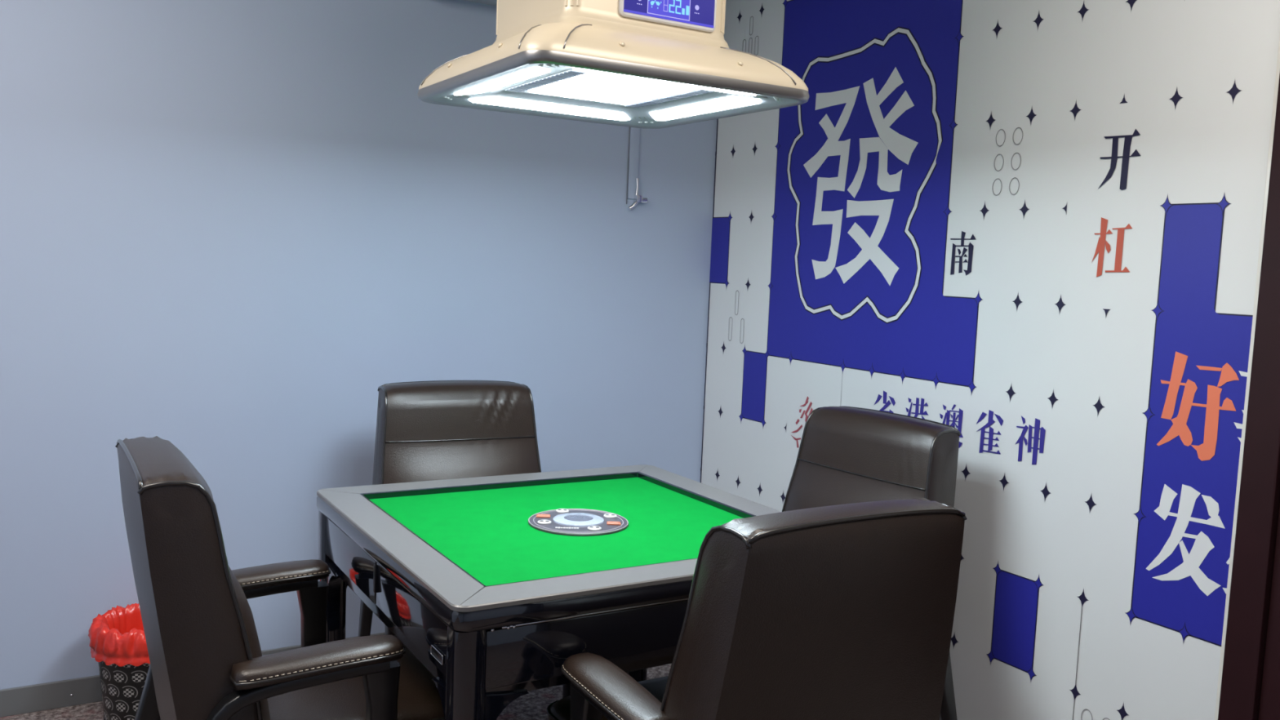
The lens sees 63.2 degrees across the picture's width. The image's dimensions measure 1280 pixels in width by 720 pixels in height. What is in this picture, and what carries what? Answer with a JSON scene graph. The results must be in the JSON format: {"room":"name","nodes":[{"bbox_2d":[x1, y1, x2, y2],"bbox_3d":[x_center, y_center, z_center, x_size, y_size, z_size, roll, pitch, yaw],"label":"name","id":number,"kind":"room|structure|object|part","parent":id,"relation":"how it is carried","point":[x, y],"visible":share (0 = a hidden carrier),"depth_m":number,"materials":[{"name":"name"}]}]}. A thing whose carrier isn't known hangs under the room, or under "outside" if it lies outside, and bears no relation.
{"room":"mahjong room","nodes":[
{"label":"mahjong room","id":0,"kind":"room"},
{"bbox_2d":[0,663,671,719],"bbox_3d":[-0.100,1.282,1.362,3.648,0.100,4.740,-1,6,-31],"label":"floor","id":1,"kind":"structure","parent":0,"point":[533,705],"depth_m":3.10,"materials":[{"name":"carpet"}]},
{"bbox_2d":[97,661,150,719],"bbox_3d":[-1.429,0.890,2.998,0.254,0.268,0.254,-1,6,-31],"label":"trash can","id":2,"kind":"object","parent":1,"relation":"on","point":[122,687],"visible":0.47,"depth_m":2.90,"materials":[{"name":"black plastic"}]},
{"bbox_2d":[88,603,150,666],"bbox_3d":[-1.425,0.816,2.993,0.284,0.185,0.285,-1,6,-31],"label":"bag","id":3,"kind":"object","parent":2,"relation":"in","point":[117,636],"visible":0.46,"depth_m":2.87,"materials":[{"name":"red plastic"}]},
{"bbox_2d":[115,435,444,719],"bbox_3d":[-0.705,0.649,2.127,0.722,0.968,0.636,-1,6,-31],"label":"armchair","id":4,"kind":"object","parent":1,"relation":"on","point":[207,662],"visible":0.98,"depth_m":1.82,"materials":[{"name":"brown leather"}]},
{"bbox_3d":[-1.083,0.859,2.228,0.173,0.500,0.036,-1,6,-31],"label":"leg","id":5,"kind":"part","parent":4,"relation":"part of","materials":[{"name":"black"}]},
{"bbox_3d":[-0.858,0.437,2.011,0.250,0.538,0.544,-1,6,-31],"label":"backrest","id":6,"kind":"part","parent":4,"relation":"part of","materials":[{"name":"brown leather"}]},
{"bbox_3d":[-0.851,0.488,2.335,0.302,0.049,0.092,-1,6,-31],"label":"armrest","id":7,"kind":"part","parent":4,"relation":"part of","materials":[{"name":"brown leather"}]},
{"bbox_3d":[-0.765,0.810,2.417,0.068,0.589,0.042,-1,6,-31],"label":"leg","id":8,"kind":"part","parent":4,"relation":"part of","materials":[{"name":"black metal"}]},
{"bbox_3d":[-0.577,0.542,1.878,0.302,0.049,0.092,-1,6,-31],"label":"armrest","id":9,"kind":"part","parent":4,"relation":"part of","materials":[{"name":"brown leather"}]},
{"bbox_3d":[-0.614,0.704,2.189,0.498,0.085,0.458,-1,6,-31],"label":"seat","id":10,"kind":"part","parent":4,"relation":"part of","materials":[{"name":"brown leather"}]},
{"bbox_3d":[-0.497,0.863,1.970,0.068,0.589,0.042,-1,6,-31],"label":"leg","id":11,"kind":"part","parent":4,"relation":"part of","materials":[{"name":"black"}]},
{"bbox_2d":[358,380,570,697],"bbox_3d":[-0.475,0.575,3.024,0.636,0.968,0.722,0,6,-26],"label":"armchair","id":12,"kind":"object","parent":1,"relation":"on","point":[431,430],"visible":0.34,"depth_m":3.13,"materials":[{"name":"brown leather"}]},
{"bbox_3d":[-0.837,0.781,3.178,0.036,0.500,0.173,0,6,-26],"label":"leg","id":13,"kind":"part","parent":12,"relation":"part of","materials":[{"name":"black"}]},
{"bbox_3d":[-0.676,0.774,2.841,0.042,0.589,0.068,0,6,-26],"label":"leg","id":14,"kind":"part","parent":12,"relation":"part of","materials":[{"name":"black metal"}]},
{"bbox_3d":[-0.548,0.342,3.172,0.544,0.538,0.250,0,6,-26],"label":"backrest","id":15,"kind":"part","parent":12,"relation":"part of","materials":[{"name":"brown leather"}]},
{"bbox_3d":[-0.206,0.772,3.071,0.042,0.589,0.068,0,6,-26],"label":"leg","id":16,"kind":"part","parent":12,"relation":"part of","materials":[{"name":"black"}]},
{"bbox_2d":[316,464,780,719],"bbox_3d":[-0.158,0.744,2.471,0.982,0.760,0.982,-1,6,-31],"label":"table","id":17,"kind":"object","parent":1,"relation":"on","point":[491,583],"visible":0.83,"depth_m":2.13,"materials":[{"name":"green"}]},
{"bbox_3d":[-0.725,0.732,2.614,0.146,0.712,0.146,-1,6,-31],"label":"leg","id":18,"kind":"part","parent":17,"relation":"part of","materials":[{"name":"black plastic"}]},
{"bbox_3d":[-0.559,0.461,2.197,0.004,0.060,0.012,-1,6,-31],"label":"drawer pull","id":19,"kind":"part","parent":17,"relation":"part of","materials":[{"name":"black plastic"}]},
{"bbox_3d":[-0.554,0.472,2.202,0.012,0.095,0.856,-1,6,-31],"label":"apron panel","id":20,"kind":"part","parent":17,"relation":"part of","materials":[{"name":"black plastic"}]},
{"bbox_3d":[-0.523,0.376,2.209,0.094,0.010,0.964,-1,6,-31],"label":"rim rail","id":21,"kind":"part","parent":17,"relation":"part of","materials":[{"name":"grey plastic"}]},
{"bbox_2d":[430,644,444,665],"bbox_3d":[-0.365,0.530,1.871,0.004,0.018,0.061,-1,6,-31],"label":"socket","id":22,"kind":"object","parent":17,"relation":"attached to","point":[437,651],"depth_m":1.87,"materials":[{"name":"black"}]},
{"bbox_3d":[-0.302,0.814,1.909,0.146,0.712,0.146,-1,6,-31],"label":"leg","id":23,"kind":"part","parent":17,"relation":"part of","materials":[{"name":"black"}]},
{"bbox_3d":[-0.370,0.326,2.814,0.964,0.010,0.094,-1,6,-31],"label":"rim rail","id":24,"kind":"part","parent":17,"relation":"part of","materials":[{"name":"grey plastic"}]},
{"bbox_3d":[0.084,0.415,2.059,0.964,0.010,0.094,-1,6,-31],"label":"rim rail","id":25,"kind":"part","parent":17,"relation":"part of","materials":[{"name":"grey plastic"}]},
{"bbox_3d":[0.095,0.520,2.042,0.856,0.106,0.012,-1,6,-31],"label":"apron panel","id":26,"kind":"part","parent":17,"relation":"part of","materials":[{"name":"black plastic"}]},
{"bbox_3d":[-0.016,0.721,3.038,0.146,0.712,0.146,-1,6,-31],"label":"leg","id":27,"kind":"part","parent":17,"relation":"part of","materials":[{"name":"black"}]},
{"bbox_3d":[0.237,0.365,2.664,0.094,0.010,0.964,-1,6,-31],"label":"rim rail","id":28,"kind":"part","parent":17,"relation":"part of","materials":[{"name":"grey plastic"}]},
{"bbox_2d":[546,497,967,719],"bbox_3d":[0.176,0.697,1.934,0.636,0.979,0.722,-1,6,-31],"label":"armchair","id":29,"kind":"object","parent":1,"relation":"on","point":[846,611],"visible":1,"depth_m":1.63,"materials":[{"name":"brown leather"}]},
{"bbox_3d":[-0.105,0.882,1.899,0.042,0.596,0.068,-1,6,-31],"label":"leg","id":30,"kind":"part","parent":29,"relation":"part of","materials":[{"name":"black"}]},
{"bbox_3d":[0.118,0.744,2.033,0.458,0.086,0.498,-1,6,-31],"label":"seat","id":31,"kind":"part","parent":29,"relation":"part of","materials":[{"name":"brown leather"}]},
{"bbox_3d":[-0.040,0.567,1.770,0.092,0.050,0.302,-1,6,-31],"label":"armrest","id":32,"kind":"part","parent":29,"relation":"part of","materials":[{"name":"brown leather"}]},
{"bbox_2d":[782,405,960,719],"bbox_3d":[0.453,0.635,2.816,0.722,0.964,0.636,-2,7,-36],"label":"armchair","id":33,"kind":"object","parent":1,"relation":"on","point":[846,455],"visible":0.4,"depth_m":2.84,"materials":[{"name":"brown leather"}]},
{"bbox_3d":[0.614,0.418,2.906,0.250,0.536,0.544,-2,7,-36],"label":"backrest","id":34,"kind":"part","parent":33,"relation":"part of","materials":[{"name":"brown leather"}]},
{"bbox_3d":[0.817,0.886,2.791,0.173,0.498,0.036,-2,7,-36],"label":"leg","id":35,"kind":"part","parent":33,"relation":"part of","materials":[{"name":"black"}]},
{"bbox_2d":[0,0,717,689],"bbox_3d":[-1.232,-0.304,3.216,3.648,2.620,0.100,-1,6,-31],"label":"wall","id":36,"kind":"structure","parent":0,"point":[226,226],"depth_m":3.23,"materials":[{"name":"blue paint"}]},
{"bbox_2d":[0,632,385,717],"bbox_3d":[-1.255,0.966,3.285,3.448,0.078,0.014,-1,6,-31],"label":"baseboard","id":37,"kind":"structure","parent":36,"relation":"attached to","point":[86,690],"depth_m":3.01,"materials":[{"name":"grey"}]},
{"bbox_2d":[463,0,497,6],"bbox_3d":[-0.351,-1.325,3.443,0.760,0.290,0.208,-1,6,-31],"label":"ceiling","id":38,"kind":"structure","parent":36,"relation":"attached to","point":[493,2],"depth_m":3.45,"materials":[{"name":"white paint"}]},
{"bbox_2d":[626,127,647,209],"bbox_3d":[0.002,-0.920,3.808,0.077,0.742,0.030,-1,6,-31],"label":"cable cover","id":39,"kind":"object","parent":36,"relation":"attached to","point":[633,181],"visible":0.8,"depth_m":3.82,"materials":[{"name":"grey"}]},
{"bbox_2d":[427,63,796,126],"bbox_3d":[-0.078,-0.594,2.337,0.644,0.024,0.644,-1,6,-31],"label":"light panel","id":40,"kind":"object","parent":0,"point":[624,95],"depth_m":2.30,"materials":[{"name":"white plastic"}]},
{"bbox_3d":[0.011,-1.424,1.111,3.648,0.100,4.740,-1,6,-31],"label":"ceiling","id":41,"kind":"structure","parent":0,"visible":0},
{"bbox_2d":[417,0,809,128],"bbox_3d":[-0.060,-1.030,2.296,0.672,0.907,0.672,-1,6,-31],"label":"pendant lamp","id":42,"kind":"object","parent":41,"relation":"hanging from","point":[637,64],"visible":1,"depth_m":2.17,"materials":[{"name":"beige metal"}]},
{"bbox_2d":[506,71,585,92],"bbox_3d":[-0.209,-0.600,2.248,0.032,0.003,0.324,-1,6,-31],"label":"light","id":43,"kind":"object","parent":42,"relation":"attached to","point":[561,77],"depth_m":2.24,"materials":[{"name":"white plastic"}]},
{"bbox_3d":[-0.069,-0.602,2.321,0.256,0.003,0.310,-1,6,-31],"label":"central light panel","id":44,"kind":"part","parent":42,"relation":"part of","materials":[{"name":"white plastic"}]},
{"bbox_2d":[626,88,712,107],"bbox_3d":[0.062,-0.604,2.410,0.032,0.003,0.324,-1,6,-31],"label":"light","id":45,"kind":"object","parent":42,"relation":"attached to","point":[695,93],"depth_m":2.40,"materials":[{"name":"white plastic"}]},
{"bbox_3d":[1.478,-0.094,2.147,0.100,2.620,4.540,-1,6,-31],"label":"wall","id":46,"kind":"structure","parent":0,"visible":0},
{"bbox_2d":[700,0,1279,719],"bbox_3d":[0.810,-0.249,3.156,0.005,2.531,2.097,-1,6,-31],"label":"wall mural","id":47,"kind":"object","parent":46,"relation":"attached to","point":[1029,229],"visible":0.88,"depth_m":2.78,"materials":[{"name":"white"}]},
{"bbox_2d":[1214,35,1279,719],"bbox_3d":[1.341,0.001,2.274,0.007,2.242,0.018,-1,6,-31],"label":"trim","id":48,"kind":"structure","parent":46,"relation":"attached to","point":[1277,71],"depth_m":2.28,"materials":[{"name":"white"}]},
{"bbox_2d":[1217,74,1279,719],"bbox_3d":[1.576,0.101,1.828,0.064,2.300,1.000,-1,6,-31],"label":"door","id":49,"kind":"structure","parent":46,"relation":"in","point":[1250,690],"depth_m":2.24,"materials":[{"name":"red wood"}]}
]}

